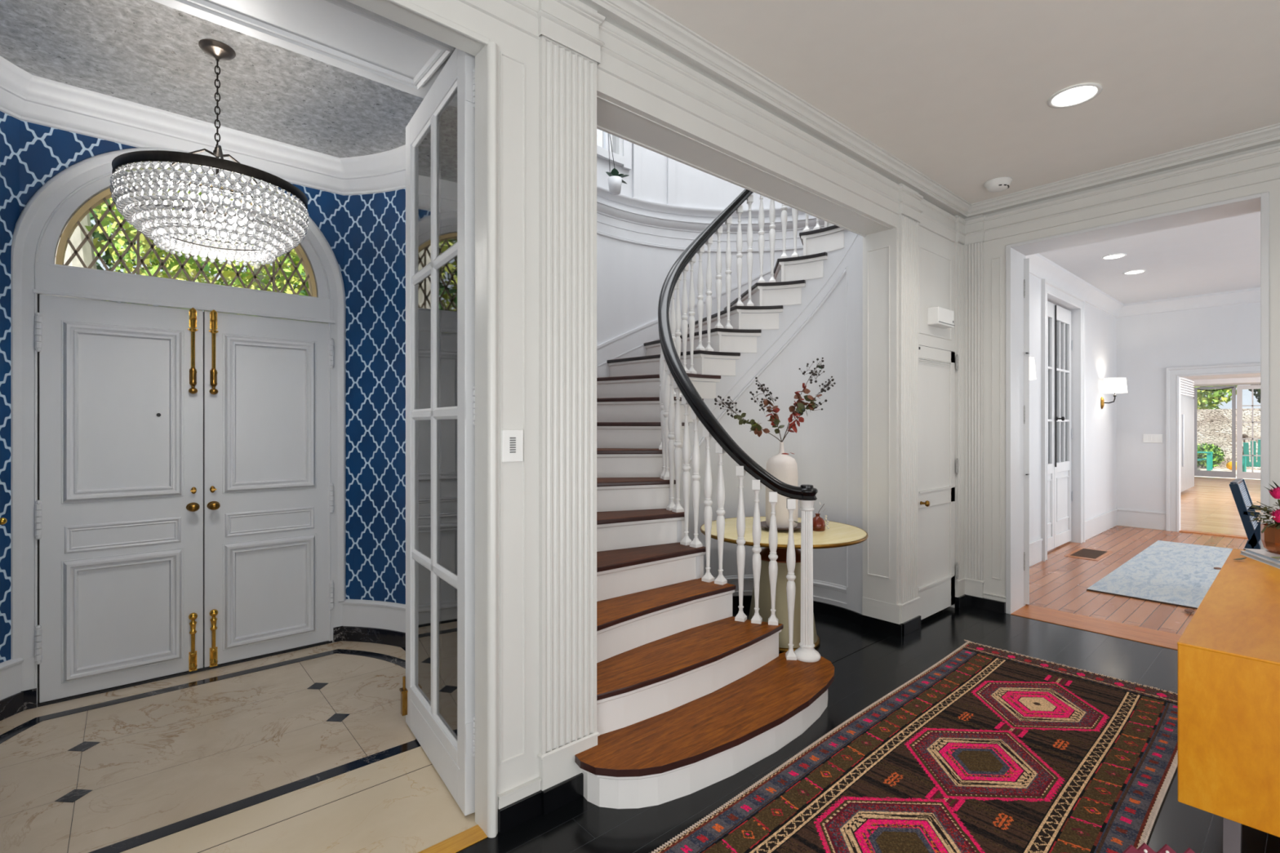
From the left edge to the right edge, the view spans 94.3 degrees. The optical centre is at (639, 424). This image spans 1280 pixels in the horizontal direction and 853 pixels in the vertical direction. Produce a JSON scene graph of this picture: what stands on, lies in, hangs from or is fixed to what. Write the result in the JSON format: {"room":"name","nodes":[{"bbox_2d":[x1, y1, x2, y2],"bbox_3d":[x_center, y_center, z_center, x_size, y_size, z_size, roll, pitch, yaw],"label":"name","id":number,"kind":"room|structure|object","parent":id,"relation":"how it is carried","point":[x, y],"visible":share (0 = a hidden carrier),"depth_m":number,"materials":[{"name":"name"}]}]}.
{"room":"entrance hall","nodes":[
{"label":"entrance hall","id":0,"kind":"room"},
{"bbox_2d":[0,111,23,720],"bbox_3d":[-2.639,-0.140,2.140,0.427,3.080,1.761,0,0,-41],"label":"wall","id":1,"kind":"structure","parent":0,"point":[11,700],"depth_m":2.85,"materials":[{"name":"blue paper"}]},
{"bbox_2d":[0,517,7,524],"bbox_3d":[-2.844,0.422,2.612,0.133,0.032,0.032,0,0,14],"label":"handle","id":2,"kind":"object","parent":1,"relation":"attached to","point":[3,521],"visible":1,"depth_m":2.60,"materials":[{"name":"gold metal"}]},
{"bbox_2d":[19,120,343,281],"bbox_3d":[-2.650,-0.150,3.379,2.800,3.100,0.200,0,0,-41],"label":"wall","id":3,"kind":"structure","parent":0,"point":[45,152],"depth_m":3.02,"materials":[{"name":"blue paper"}]},
{"bbox_2d":[34,293,203,702],"bbox_3d":[-2.741,0.364,3.158,0.674,2.048,0.107,0,0,-41],"label":"door","id":4,"kind":"structure","parent":3,"relation":"in","point":[118,513],"depth_m":3.14,"materials":[{"name":"white paint"}]},
{"bbox_2d":[37,293,204,703],"bbox_3d":[-2.513,0.370,3.415,1.345,2.060,0.025,0,0,-41],"label":"rebate","id":5,"kind":"structure","parent":3,"relation":"attached to","point":[37,294],"depth_m":2.97,"materials":[{"name":"white wood"}]},
{"bbox_2d":[10,147,346,710],"bbox_3d":[-2.501,-0.071,3.396,1.530,2.942,0.090,0,0,-41],"label":"door frame","id":6,"kind":"structure","parent":3,"relation":"attached to","point":[39,227],"depth_m":3.02,"materials":[{"name":"white paint"}]},
{"bbox_2d":[37,640,332,706],"bbox_3d":[-2.505,1.399,3.406,1.335,0.022,0.070,0,0,-41],"label":"door sill","id":7,"kind":"structure","parent":3,"relation":"attached to","point":[43,704],"depth_m":3.29,"materials":[{"name":"black metal"}]},
{"bbox_2d":[55,181,316,297],"bbox_3d":[-2.533,-1.104,3.421,1.200,0.603,0.070,0,0,-41],"label":"window","id":8,"kind":"structure","parent":3,"relation":"in","point":[91,204],"depth_m":3.22,"materials":[{"name":"clear glass"}]},
{"bbox_2d":[0,55,405,195],"bbox_3d":[-1.934,-1.589,2.747,2.192,0.187,1.694,0,0,-41],"label":"crown molding","id":9,"kind":"structure","parent":3,"relation":"attached to","point":[25,96],"depth_m":3.24,"materials":[{"name":"white paint"}]},
{"bbox_2d":[204,310,333,667],"bbox_3d":[-2.226,0.364,3.602,0.673,2.048,0.107,0,0,-41],"label":"door","id":10,"kind":"structure","parent":3,"relation":"in","point":[266,380],"depth_m":3.58,"materials":[{"name":"white paint"}]},
{"bbox_2d":[0,0,423,157],"bbox_3d":[-2.140,-1.730,2.711,2.700,0.100,1.900,0,0,-41],"label":"ceiling","id":11,"kind":"structure","parent":0,"point":[145,52],"depth_m":2.85,"materials":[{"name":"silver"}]},
{"bbox_2d":[110,39,309,266],"bbox_3d":[-1.887,-1.223,2.650,0.714,0.914,0.714,0,0,-18],"label":"crystal chandelier","id":12,"kind":"object","parent":11,"relation":"hanging from","point":[151,212],"visible":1,"depth_m":2.44,"materials":[{"name":"clear glass"}]},
{"bbox_2d":[151,0,455,98],"bbox_3d":[-1.356,-0.150,1.802,2.700,3.100,0.640,0,0,-41],"label":"wall","id":13,"kind":"structure","parent":0,"point":[345,35],"depth_m":2.16,"materials":[{"name":"white paint"}]},
{"bbox_2d":[341,188,405,648],"bbox_3d":[-1.229,-0.140,3.355,0.427,3.080,1.761,0,0,-41],"label":"wall","id":14,"kind":"structure","parent":0,"point":[374,606],"depth_m":3.83,"materials":[{"name":"blue paper"}]},
{"bbox_2d":[399,48,475,815],"bbox_3d":[-0.838,-0.001,2.443,0.067,2.778,0.843,0,0,-37],"label":"door","id":15,"kind":"structure","parent":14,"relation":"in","point":[437,691],"depth_m":2.36,"materials":[{"name":"white paint"}]},
{"bbox_2d":[0,605,1279,852],"bbox_3d":[0.324,1.449,1.500,7.450,0.102,7.050,0,0,-41],"label":"floor","id":16,"kind":"structure","parent":0,"point":[313,749],"depth_m":2.47,"materials":[{"name":"beige stone"}]},
{"bbox_2d":[417,824,487,852],"bbox_3d":[-1.335,1.408,1.361,2.155,0.024,0.075,0,0,-41],"label":"threshold","id":17,"kind":"object","parent":16,"relation":"on","point":[474,834],"visible":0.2,"depth_m":1.99,"materials":[{"name":"yellow wood"}]},
{"bbox_2d":[574,188,862,808],"bbox_3d":[0.516,-0.600,4.135,3.638,4.021,2.564,0,0,-41],"label":"curved staircase","id":18,"kind":"structure","parent":16,"relation":"on","point":[692,694],"depth_m":3.55,"materials":[{"name":"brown wood"}]},
{"bbox_2d":[699,516,867,652],"bbox_3d":[0.925,1.040,3.881,1.060,0.721,1.060,0,0,-41],"label":"pedestal table","id":19,"kind":"object","parent":16,"relation":"on","point":[838,535],"visible":0.44,"depth_m":3.72,"materials":[{"name":"beige wood"}]},
{"bbox_2d":[760,520,800,531],"bbox_3d":[0.929,0.665,3.889,0.320,0.027,0.320,0,0,-41],"label":"serving plate","id":20,"kind":"object","parent":19,"relation":"on","point":[763,524],"visible":0.31,"depth_m":3.83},
{"bbox_2d":[765,441,798,528],"bbox_3d":[0.929,0.390,3.889,0.208,0.556,0.208,0,0,-41],"label":"vase","id":21,"kind":"object","parent":20,"relation":"on","point":[784,468],"visible":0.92,"depth_m":3.80,"materials":[{"name":"white ceramic"}]},
{"bbox_2d":[714,395,782,442],"bbox_3d":[0.708,-0.037,3.830,0.454,0.308,0.136,0,0,-5],"label":"branch","id":22,"kind":"object","parent":21,"relation":"in","point":[756,428],"visible":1,"depth_m":3.84,"materials":[{"name":"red plant"}]},
{"bbox_2d":[749,377,784,441],"bbox_3d":[0.837,-0.101,3.905,0.229,0.434,0.098,0,0,-7],"label":"branch","id":23,"kind":"object","parent":21,"relation":"in","point":[775,420],"visible":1,"depth_m":3.90,"materials":[{"name":"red plant"}]},
{"bbox_2d":[782,357,824,439],"bbox_3d":[1.073,-0.164,3.904,0.295,0.561,0.119,0,0,-2],"label":"branch","id":24,"kind":"object","parent":21,"relation":"in","point":[792,408],"visible":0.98,"depth_m":3.91,"materials":[{"name":"red plant"}]},
{"bbox_2d":[782,376,835,442],"bbox_3d":[1.091,-0.100,3.838,0.339,0.433,0.110,0,0,6],"label":"branch","id":25,"kind":"object","parent":21,"relation":"in","point":[811,406],"visible":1,"depth_m":3.84,"materials":[{"name":"red plant"}]},
{"bbox_2d":[813,513,825,531],"bbox_3d":[1.148,0.627,3.836,0.096,0.106,0.096,0,0,-41],"label":"bud vase","id":26,"kind":"object","parent":19,"relation":"on","point":[819,524],"visible":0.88,"depth_m":3.80,"materials":[{"name":"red glass"}]},
{"bbox_2d":[824,515,829,528],"bbox_3d":[1.220,0.635,3.872,0.030,0.088,0.042,0,0,27],"label":"trinket","id":27,"kind":"object","parent":19,"relation":"on","point":[825,516],"visible":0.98,"depth_m":3.87,"materials":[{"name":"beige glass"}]},
{"bbox_2d":[651,639,1177,852],"bbox_3d":[1.232,1.388,2.286,3.396,0.016,1.141,0,0,-42],"label":"rug","id":28,"kind":"object","parent":16,"relation":"on","point":[985,749],"visible":0.92,"depth_m":2.37,"materials":[{"name":"fabric"}]},
{"bbox_2d":[1122,842,1195,852],"bbox_3d":[0.931,1.070,1.060,0.240,0.659,0.240,0,0,-41],"label":"foliage","id":29,"kind":"object","parent":16,"relation":"on","point":[1144,848],"visible":1,"depth_m":1.05,"materials":[{"name":"plant"}]},
{"bbox_2d":[1177,548,1279,852],"bbox_3d":[2.345,1.000,2.076,1.872,0.800,0.523,0,0,-41],"label":"sideboard","id":30,"kind":"object","parent":16,"relation":"on","point":[1228,651],"visible":1,"depth_m":1.59,"materials":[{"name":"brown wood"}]},
{"bbox_2d":[1240,550,1279,568],"bbox_3d":[2.848,0.591,2.547,0.280,0.018,0.330,0,0,23],"label":"book","id":31,"kind":"object","parent":30,"relation":"on","point":[1269,562],"visible":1,"depth_m":2.60,"materials":[{"name":"white paper"}]},
{"bbox_2d":[1244,548,1279,563],"bbox_3d":[2.844,0.575,2.538,0.260,0.014,0.310,0,0,22],"label":"book","id":32,"kind":"object","parent":31,"relation":"on","point":[1264,553],"visible":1,"depth_m":2.62,"materials":[{"name":"white paper"}]},
{"bbox_2d":[1260,523,1279,554],"bbox_3d":[2.875,0.508,2.620,0.188,0.119,0.188,0,0,-41],"label":"copper vase","id":33,"kind":"object","parent":32,"relation":"on","point":[1270,537],"visible":0.9,"depth_m":2.62,"materials":[{"name":"brown metal"}]},
{"bbox_2d":[1246,480,1279,533],"bbox_3d":[2.783,0.381,2.599,0.302,0.279,0.138,0,0,-14],"label":"flower bouquet","id":34,"kind":"object","parent":33,"relation":"in","point":[1274,516],"visible":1,"depth_m":2.59,"materials":[{"name":"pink plant"}]},
{"bbox_2d":[345,0,966,838],"bbox_3d":[-0.358,-1.650,2.293,7.454,6.100,0.289,0,0,-41],"label":"wall","id":35,"kind":"structure","parent":0,"point":[549,74],"depth_m":2.22,"materials":[{"name":"white paint"}]},
{"bbox_2d":[502,429,523,462],"bbox_3d":[-0.446,0.073,2.077,0.082,0.114,0.012,0,0,-41],"label":"keypad","id":36,"kind":"object","parent":35,"relation":"attached to","point":[512,439],"visible":1,"depth_m":2.07,"materials":[{"name":"white plastic"}]},
{"bbox_2d":[578,0,1279,218],"bbox_3d":[1.166,-1.641,0.524,7.450,0.079,4.470,0,0,-41],"label":"crown molding","id":37,"kind":"structure","parent":35,"relation":"attached to","point":[639,19],"depth_m":3.34,"materials":[{"name":"white paint"}]},
{"bbox_2d":[918,344,958,620],"bbox_3d":[2.182,0.403,4.324,0.661,1.924,0.102,0,0,-41],"label":"door","id":38,"kind":"structure","parent":35,"relation":"in","point":[936,366],"depth_m":4.33,"materials":[{"name":"white paint"}]},
{"bbox_2d":[927,306,955,328],"bbox_3d":[2.184,-0.776,4.304,0.270,0.123,0.083,0,0,-41],"label":"fire alarm","id":39,"kind":"object","parent":35,"relation":"attached to","point":[938,317],"visible":1,"depth_m":4.24,"materials":[{"name":"white plastic"}]},
{"bbox_2d":[596,142,824,377],"bbox_3d":[0.400,-1.600,4.416,3.625,6.000,1.966,0,0,-41],"label":"wall","id":40,"kind":"structure","parent":0,"point":[642,229],"depth_m":5.40,"materials":[{"name":"paint"}]},
{"bbox_2d":[596,128,631,170],"bbox_3d":[-0.404,-2.830,4.967,0.140,1.140,0.865,0,0,40],"label":"window","id":41,"kind":"structure","parent":40,"relation":"in","point":[621,148],"depth_m":5.18,"materials":[{"name":"white glass"}]},
{"bbox_2d":[606,133,628,195],"bbox_3d":[-0.195,-2.220,4.952,0.157,0.566,0.139,0,0,-41],"label":"hanging planter","id":42,"kind":"object","parent":41,"relation":"hanging from","point":[615,180],"visible":0.98,"depth_m":4.92,"materials":[{"name":"paint"}]},
{"bbox_2d":[643,0,1279,203],"bbox_3d":[1.156,-1.730,0.535,7.450,0.100,4.500,0,0,-41],"label":"ceiling","id":43,"kind":"structure","parent":0,"point":[958,91],"depth_m":2.80,"materials":[{"name":"paint"}]},
{"bbox_2d":[983,177,1012,192],"bbox_3d":[2.476,-1.654,4.103,0.170,0.052,0.170,0,0,-41],"label":"smoke detector","id":44,"kind":"object","parent":43,"relation":"attached to","point":[1000,184],"visible":1,"depth_m":4.06,"materials":[{"name":"white plastic"}]},
{"bbox_2d":[1047,82,1102,108],"bbox_3d":[2.212,-1.675,3.024,0.228,0.009,0.228,0,0,-41],"label":"recessed light","id":45,"kind":"object","parent":43,"relation":"in","point":[1076,95],"visible":1,"depth_m":3.01,"materials":[{"name":"white plastic"}]},
{"bbox_2d":[1029,273,1117,567],"bbox_3d":[4.548,-0.150,6.624,5.540,3.100,0.268,0,0,-41],"label":"wall","id":46,"kind":"structure","parent":0,"point":[1100,510],"depth_m":7.25,"materials":[{"name":"paint"}]},
{"bbox_2d":[1029,356,1035,380],"bbox_3d":[3.356,-0.394,5.265,0.256,0.392,0.266,0,0,-41],"label":"wall sconce","id":47,"kind":"object","parent":46,"relation":"attached to","point":[1032,365],"visible":0.08,"depth_m":5.15,"materials":[{"name":"white"}]},
{"bbox_2d":[1040,279,1084,561],"bbox_3d":[4.678,-0.052,6.664,1.550,2.905,0.191,0,0,-41],"label":"door","id":48,"kind":"structure","parent":46,"relation":"in","point":[1056,344],"depth_m":6.76,"materials":[{"name":"white paint"}]},
{"bbox_2d":[1100,377,1127,408],"bbox_3d":[6.097,-0.404,7.629,0.256,0.392,0.266,0,0,-41],"label":"wall sconce","id":49,"kind":"object","parent":46,"relation":"attached to","point":[1110,385],"visible":1,"depth_m":7.55,"materials":[{"name":"white fabric"}]},
{"bbox_2d":[964,142,1279,614],"bbox_3d":[4.049,-0.200,3.096,0.364,3.200,4.800,0,0,-41],"label":"wall","id":50,"kind":"structure","parent":0,"point":[997,245],"depth_m":4.39,"materials":[{"name":"white paint"}]},
{"bbox_2d":[1023,257,1029,604],"bbox_3d":[3.087,0.050,4.795,0.092,2.660,0.583,0,0,32],"label":"door","id":51,"kind":"structure","parent":50,"relation":"in","point":[1026,261],"depth_m":4.56,"materials":[{"name":"white paint"}]},
{"bbox_2d":[1025,253,1260,317],"bbox_3d":[6.233,-1.580,4.670,5.340,0.160,4.930,0,0,-41],"label":"crown molding","id":52,"kind":"structure","parent":50,"relation":"attached to","point":[1040,267],"depth_m":7.40,"materials":[{"name":"paint"}]},
{"bbox_2d":[1029,476,1260,635],"bbox_3d":[10.354,1.450,8.666,16.800,0.100,5.600,0,0,-41],"label":"floor","id":53,"kind":"structure","parent":0,"point":[1060,582],"depth_m":6.21,"materials":[{"name":"brown wood"}]},
{"bbox_2d":[1064,547,1112,560],"bbox_3d":[4.868,1.397,6.437,0.660,0.005,0.290,0,0,-41],"label":"floor vent","id":54,"kind":"object","parent":53,"relation":"in","point":[1081,553],"visible":1,"depth_m":6.42,"materials":[{"name":"brown wood"}]},
{"bbox_2d":[1010,604,1181,649],"bbox_3d":[3.294,1.413,4.020,0.360,0.034,1.325,0,0,-41],"label":"threshold","id":55,"kind":"object","parent":53,"relation":"on","point":[1148,636],"visible":0.43,"depth_m":4.11,"materials":[{"name":"brown wood"}]},
{"bbox_2d":[1086,540,1232,608],"bbox_3d":[5.865,1.394,5.082,3.240,0.011,2.635,0,0,-41],"label":"dining rug","id":56,"kind":"object","parent":53,"relation":"on","point":[1166,572],"visible":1,"depth_m":5.49,"materials":[{"name":"blue fabric"}]},
{"bbox_2d":[1229,478,1260,550],"bbox_3d":[4.874,0.907,4.470,0.530,0.945,0.683,0,0,-41],"label":"chair","id":57,"kind":"object","parent":56,"relation":"on","point":[1238,487],"visible":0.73,"depth_m":4.46,"materials":[{"name":"paint"}]},
{"bbox_2d":[1180,377,1194,492],"bbox_3d":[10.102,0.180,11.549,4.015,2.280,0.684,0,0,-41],"label":"refrigerator","id":58,"kind":"object","parent":53,"relation":"on","point":[1187,402],"visible":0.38,"depth_m":12.01,"materials":[{"name":"metal"}]},
{"bbox_2d":[1184,608,1194,613],"bbox_3d":[4.094,1.383,4.423,0.100,0.010,0.055,0,0,-41],"label":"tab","id":59,"kind":"object","parent":53,"relation":"on","point":[1190,611],"visible":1,"depth_m":4.41,"materials":[{"name":"brown wood"}]},
{"bbox_2d":[1178,529,1247,538],"bbox_3d":[7.731,1.404,7.113,0.160,0.032,1.875,0,0,-41],"label":"threshold","id":60,"kind":"object","parent":53,"relation":"on","point":[1180,531],"visible":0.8,"depth_m":7.55,"materials":[{"name":"brown wood"}]},
{"bbox_2d":[1038,211,1260,303],"bbox_3d":[6.065,-1.710,4.835,5.500,0.100,5.400,0,0,-41],"label":"ceiling","id":61,"kind":"structure","parent":0,"point":[1221,255],"depth_m":6.00,"materials":[{"name":"paint"}]},
{"bbox_2d":[1101,253,1126,259],"bbox_3d":[4.660,-1.655,5.835,0.194,0.009,0.194,0,0,-41],"label":"recessed light","id":62,"kind":"object","parent":61,"relation":"in","point":[1122,255],"visible":1,"depth_m":5.82,"materials":[{"name":"white plastic"}]},
{"bbox_2d":[1123,269,1146,274],"bbox_3d":[5.359,-1.655,6.434,0.194,0.009,0.194,0,0,-41],"label":"recessed light","id":63,"kind":"object","parent":61,"relation":"in","point":[1139,271],"visible":1,"depth_m":6.42,"materials":[{"name":"white plastic"}]},
{"bbox_2d":[1115,302,1260,531],"bbox_3d":[8.255,-0.150,6.479,0.154,3.100,5.030,0,0,-41],"label":"wall","id":64,"kind":"structure","parent":0,"point":[1153,351],"depth_m":7.91,"materials":[{"name":"paint"}]},
{"bbox_2d":[1142,434,1162,443],"bbox_3d":[6.895,0.182,7.981,0.012,0.115,0.200,0,0,-41],"label":"switch plate","id":65,"kind":"object","parent":64,"relation":"attached to","point":[1157,438],"visible":1,"depth_m":7.98,"materials":[{"name":"white plastic"}]},
{"bbox_2d":[1185,373,1260,379],"bbox_3d":[12.403,-1.200,10.500,11.500,0.100,5.700,0,0,-41],"label":"ceiling","id":66,"kind":"structure","parent":0,"point":[1250,375],"depth_m":14.15,"materials":[{"name":"paint"}]},
{"bbox_2d":[1192,377,1260,386],"bbox_3d":[16.217,-1.090,13.657,1.200,0.120,5.500,0,0,-41],"label":"wall","id":67,"kind":"structure","parent":0,"point":[1251,380],"depth_m":14.81,"materials":[{"name":"paint"}]},
{"bbox_3d":[16.684,0.100,14.126,0.120,2.600,5.600,0,0,-41],"label":"wall","id":68,"kind":"structure","parent":0,"visible":0},
{"bbox_2d":[1193,384,1260,479],"bbox_3d":[16.028,0.180,14.801,0.132,2.400,3.280,0,0,-41],"label":"door","id":69,"kind":"structure","parent":68,"relation":"in","point":[1240,474],"depth_m":15.45,"materials":[{"name":"metal"}]},
{"label":"outside","id":70,"kind":"structure","parent":0,"visible":0},
{"bbox_3d":[-9.704,1.610,34.218,90.000,0.180,55.500,0,0,-41],"label":"ground","id":71,"kind":"structure","parent":70,"visible":0},
{"bbox_2d":[54,213,99,300],"bbox_3d":[-8.306,-2.607,8.683,0.619,8.028,0.619,0,0,4],"label":"trunk","id":72,"kind":"object","parent":71,"relation":"on","point":[86,254],"visible":0.03,"depth_m":8.59,"materials":[{"name":"beige wood"}]},
{"bbox_2d":[41,199,112,295],"bbox_3d":[-10.477,-2.995,10.775,2.799,9.226,2.823,0,0,-26],"label":"tree","id":73,"kind":"object","parent":71,"relation":"on","point":[99,206],"visible":0.02,"depth_m":11.24,"materials":[{"name":"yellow plant"}]},
{"bbox_2d":[84,189,324,323],"bbox_3d":[-6.014,-1.659,9.378,4.039,6.538,2.854,0,0,-43],"label":"tree","id":74,"kind":"object","parent":71,"relation":"on","point":[190,267],"visible":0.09,"depth_m":8.53,"materials":[{"name":"green plant"}]},
{"bbox_2d":[89,189,323,323],"bbox_3d":[-12.328,-4.592,15.781,12.248,9.135,3.317,0,0,-41],"label":"tree","id":75,"kind":"object","parent":71,"relation":"on","point":[97,236],"visible":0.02,"depth_m":15.12,"materials":[{"name":"green plant"}]},
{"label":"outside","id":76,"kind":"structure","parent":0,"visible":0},
{"bbox_2d":[1194,467,1260,479],"bbox_3d":[34.476,1.600,22.802,38.000,0.200,19.500,0,0,-41],"label":"ground","id":77,"kind":"structure","parent":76,"point":[1198,468],"depth_m":19.50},
{"bbox_2d":[1197,451,1213,471],"bbox_3d":[18.535,0.956,19.855,0.827,1.088,0.926,0,0,-41],"label":"chair","id":78,"kind":"object","parent":77,"relation":"on","point":[1209,459],"visible":0.37,"depth_m":19.35,"materials":[{"name":"teal paint"}]},
{"bbox_2d":[1197,442,1225,468],"bbox_3d":[19.399,1.048,20.354,0.782,0.898,0.978,0,0,-41],"label":"shrub","id":79,"kind":"object","parent":77,"relation":"on","point":[1218,455],"visible":0.54,"depth_m":20.17,"materials":[{"name":"green plant"}]},
{"bbox_2d":[1197,385,1236,408],"bbox_3d":[20.318,-1.626,22.247,1.913,2.696,3.443,0,0,-41],"label":"shrub","id":80,"kind":"object","parent":77,"relation":"on","point":[1215,397],"visible":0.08,"depth_m":21.46,"materials":[{"name":"green plant"}]},
{"bbox_2d":[1197,408,1260,470],"bbox_3d":[21.407,0.475,19.123,0.400,2.050,17.000,0,0,-41],"label":"wall","id":81,"kind":"structure","parent":77,"relation":"on","point":[1214,425],"depth_m":20.38,"materials":[{"name":"stone"}]},
{"bbox_2d":[1226,461,1236,470],"bbox_3d":[19.423,1.307,19.433,0.340,0.354,0.335,0,0,-41],"label":"pumpkin","id":82,"kind":"object","parent":77,"relation":"on","point":[1228,465],"visible":0.34,"depth_m":19.41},
{"bbox_2d":[1242,434,1248,454],"bbox_3d":[19.876,0.900,19.520,0.200,1.200,0.190,0,0,-41],"label":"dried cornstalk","id":83,"kind":"object","parent":77,"relation":"on","point":[1244,436],"visible":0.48,"depth_m":19.49,"materials":[{"name":"beige plant"}]},
{"bbox_2d":[1242,439,1260,471],"bbox_3d":[18.027,0.956,17.269,0.800,1.088,0.900,0,0,43],"label":"chair","id":84,"kind":"object","parent":77,"relation":"on","point":[1246,460],"visible":0.42,"depth_m":17.18,"materials":[{"name":"teal paint"}]},
{"bbox_2d":[1248,384,1260,403],"bbox_3d":[22.287,-1.612,19.959,1.886,2.786,2.617,0,0,-41],"label":"shrub","id":85,"kind":"object","parent":77,"relation":"on","point":[1258,394],"visible":0.07,"depth_m":20.72,"materials":[{"name":"green plant"}]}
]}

